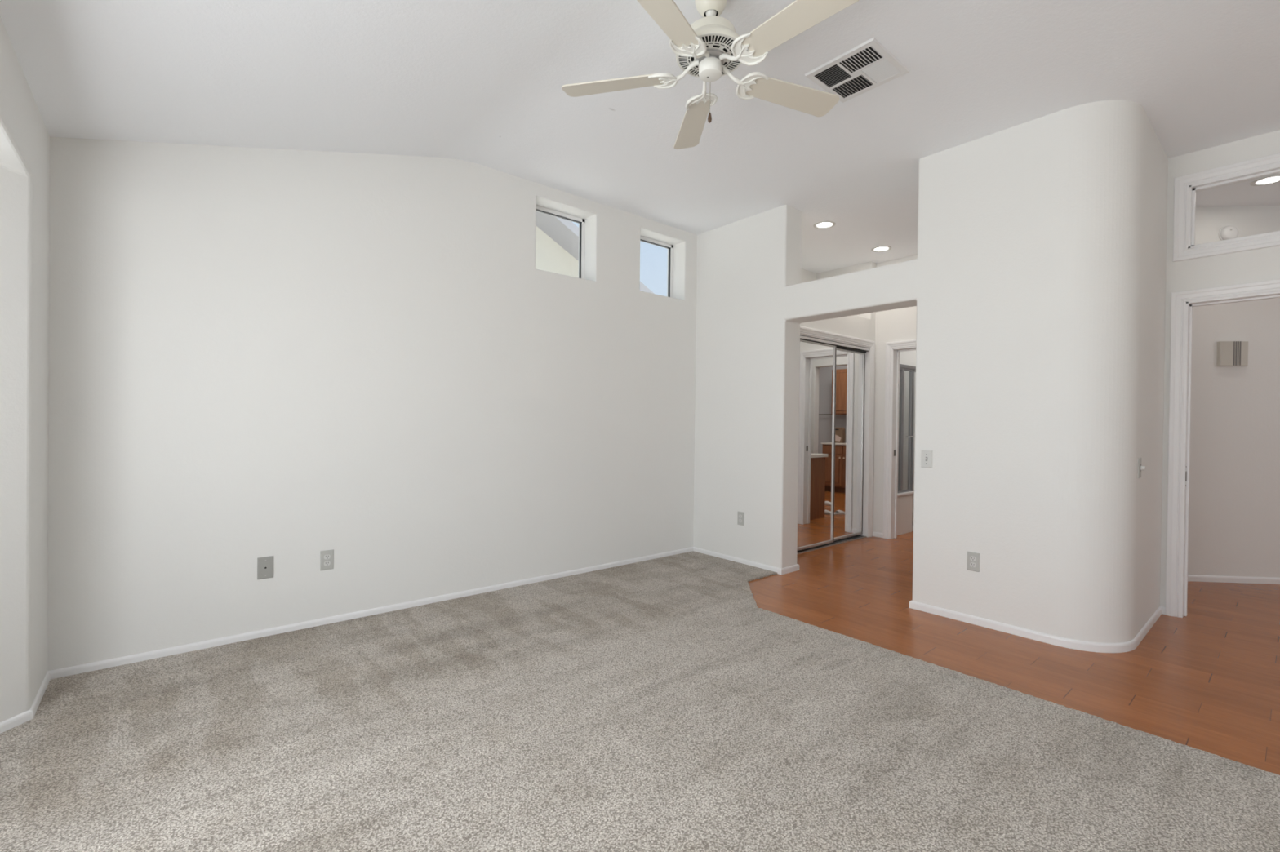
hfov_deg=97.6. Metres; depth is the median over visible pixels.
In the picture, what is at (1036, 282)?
wall
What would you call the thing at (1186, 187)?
window
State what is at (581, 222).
window
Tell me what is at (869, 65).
ceiling vent
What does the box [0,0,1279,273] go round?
ceiling
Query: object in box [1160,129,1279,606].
wall
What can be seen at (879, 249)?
recessed light
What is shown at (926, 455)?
light switch
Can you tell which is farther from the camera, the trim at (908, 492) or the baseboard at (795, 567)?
the trim at (908, 492)
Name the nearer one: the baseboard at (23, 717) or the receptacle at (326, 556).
the baseboard at (23, 717)
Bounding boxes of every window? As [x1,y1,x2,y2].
[536,205,585,279]
[640,235,673,297]
[1173,152,1279,262]
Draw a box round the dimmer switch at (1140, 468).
[1137,457,1145,478]
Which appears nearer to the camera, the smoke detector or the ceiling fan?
the ceiling fan
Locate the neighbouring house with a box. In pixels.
[535,211,653,293]
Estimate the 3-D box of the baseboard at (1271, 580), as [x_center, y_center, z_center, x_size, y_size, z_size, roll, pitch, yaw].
[6.176,1.255,3.916,5.236,0.050,1.251,1,0,13]
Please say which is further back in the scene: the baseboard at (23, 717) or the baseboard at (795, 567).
the baseboard at (795, 567)
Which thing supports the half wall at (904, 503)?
attached to the wall at (906, 357)
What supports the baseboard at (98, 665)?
attached to the wall at (290, 356)
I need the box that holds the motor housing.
[676,33,742,77]
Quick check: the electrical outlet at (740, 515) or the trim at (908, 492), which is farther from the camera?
the trim at (908, 492)
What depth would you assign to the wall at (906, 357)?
7.02 m
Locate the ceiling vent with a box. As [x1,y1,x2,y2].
[804,37,909,102]
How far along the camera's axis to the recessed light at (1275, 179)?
4.04 m
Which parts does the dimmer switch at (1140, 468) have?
plate, knob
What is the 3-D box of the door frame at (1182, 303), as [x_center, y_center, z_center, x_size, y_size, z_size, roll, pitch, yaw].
[3.885,0.192,3.358,0.172,2.130,1.032,0,1,-40]
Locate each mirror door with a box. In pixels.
[797,339,836,551]
[833,348,865,541]
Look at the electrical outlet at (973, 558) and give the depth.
3.49 m
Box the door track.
[796,535,866,554]
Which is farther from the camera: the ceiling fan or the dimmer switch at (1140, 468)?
the dimmer switch at (1140, 468)
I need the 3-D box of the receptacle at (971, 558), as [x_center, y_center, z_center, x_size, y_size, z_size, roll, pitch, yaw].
[2.078,0.828,3.494,0.003,0.027,0.034,0,1,-40]
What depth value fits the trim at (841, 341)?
6.14 m
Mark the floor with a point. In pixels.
(1207, 679)
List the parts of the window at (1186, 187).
frame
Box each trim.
[800,326,875,537]
[897,491,914,496]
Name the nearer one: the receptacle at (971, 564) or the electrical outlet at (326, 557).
the electrical outlet at (326, 557)
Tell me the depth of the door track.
5.74 m
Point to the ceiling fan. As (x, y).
(708, 49)
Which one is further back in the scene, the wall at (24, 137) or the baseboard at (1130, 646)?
the baseboard at (1130, 646)
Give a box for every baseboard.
[0,671,50,733]
[48,546,693,679]
[693,546,799,574]
[872,531,883,537]
[909,600,1161,653]
[1160,605,1165,614]
[1187,574,1279,584]
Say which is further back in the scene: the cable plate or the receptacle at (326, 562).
the receptacle at (326, 562)
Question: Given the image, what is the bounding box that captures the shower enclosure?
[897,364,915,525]
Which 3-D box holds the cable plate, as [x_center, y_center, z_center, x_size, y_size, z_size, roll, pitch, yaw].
[-2.095,0.793,3.133,0.076,0.122,0.007,0,1,-40]
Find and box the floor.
[748,531,1279,775]
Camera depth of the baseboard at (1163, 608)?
3.72 m
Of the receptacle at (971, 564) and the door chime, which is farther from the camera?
the door chime
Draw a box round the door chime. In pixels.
[1216,341,1248,366]
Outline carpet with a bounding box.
[0,551,1279,851]
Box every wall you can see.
[0,16,49,722]
[47,137,816,671]
[693,100,1168,643]
[800,315,871,340]
[816,254,917,533]
[897,350,915,522]
[897,493,912,535]
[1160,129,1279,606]
[1187,204,1279,577]
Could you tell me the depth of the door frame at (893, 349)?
6.08 m
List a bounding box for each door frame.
[882,339,915,539]
[1164,279,1279,617]
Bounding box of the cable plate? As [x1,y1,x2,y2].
[257,555,273,579]
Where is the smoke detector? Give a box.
[1217,225,1238,240]
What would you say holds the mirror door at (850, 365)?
on the door track
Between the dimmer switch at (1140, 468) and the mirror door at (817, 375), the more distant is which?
the mirror door at (817, 375)
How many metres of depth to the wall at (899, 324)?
6.16 m
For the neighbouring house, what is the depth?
8.56 m
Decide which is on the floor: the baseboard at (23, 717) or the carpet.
the carpet
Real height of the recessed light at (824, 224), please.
0.006 m
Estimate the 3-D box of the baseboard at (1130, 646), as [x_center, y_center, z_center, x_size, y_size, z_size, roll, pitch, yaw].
[3.004,1.217,4.060,2.155,0.050,1.116,0,1,-40]
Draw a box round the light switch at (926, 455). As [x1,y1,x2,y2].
[920,449,932,468]
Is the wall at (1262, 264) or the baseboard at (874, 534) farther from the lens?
the baseboard at (874, 534)
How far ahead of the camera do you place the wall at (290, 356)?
3.35 m
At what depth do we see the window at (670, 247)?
5.34 m
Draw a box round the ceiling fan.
[561,0,858,149]
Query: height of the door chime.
0.194 m
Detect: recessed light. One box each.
[813,221,835,229]
[871,245,891,252]
[1249,174,1279,186]
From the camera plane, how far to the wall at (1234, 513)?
4.50 m
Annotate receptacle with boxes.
[324,554,330,559]
[324,560,330,565]
[969,556,976,560]
[969,562,976,567]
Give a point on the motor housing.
(717, 45)
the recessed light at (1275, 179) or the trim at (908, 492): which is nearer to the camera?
the recessed light at (1275, 179)
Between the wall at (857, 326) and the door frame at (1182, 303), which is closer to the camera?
the door frame at (1182, 303)
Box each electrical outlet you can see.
[320,549,333,570]
[737,511,744,525]
[966,551,979,572]

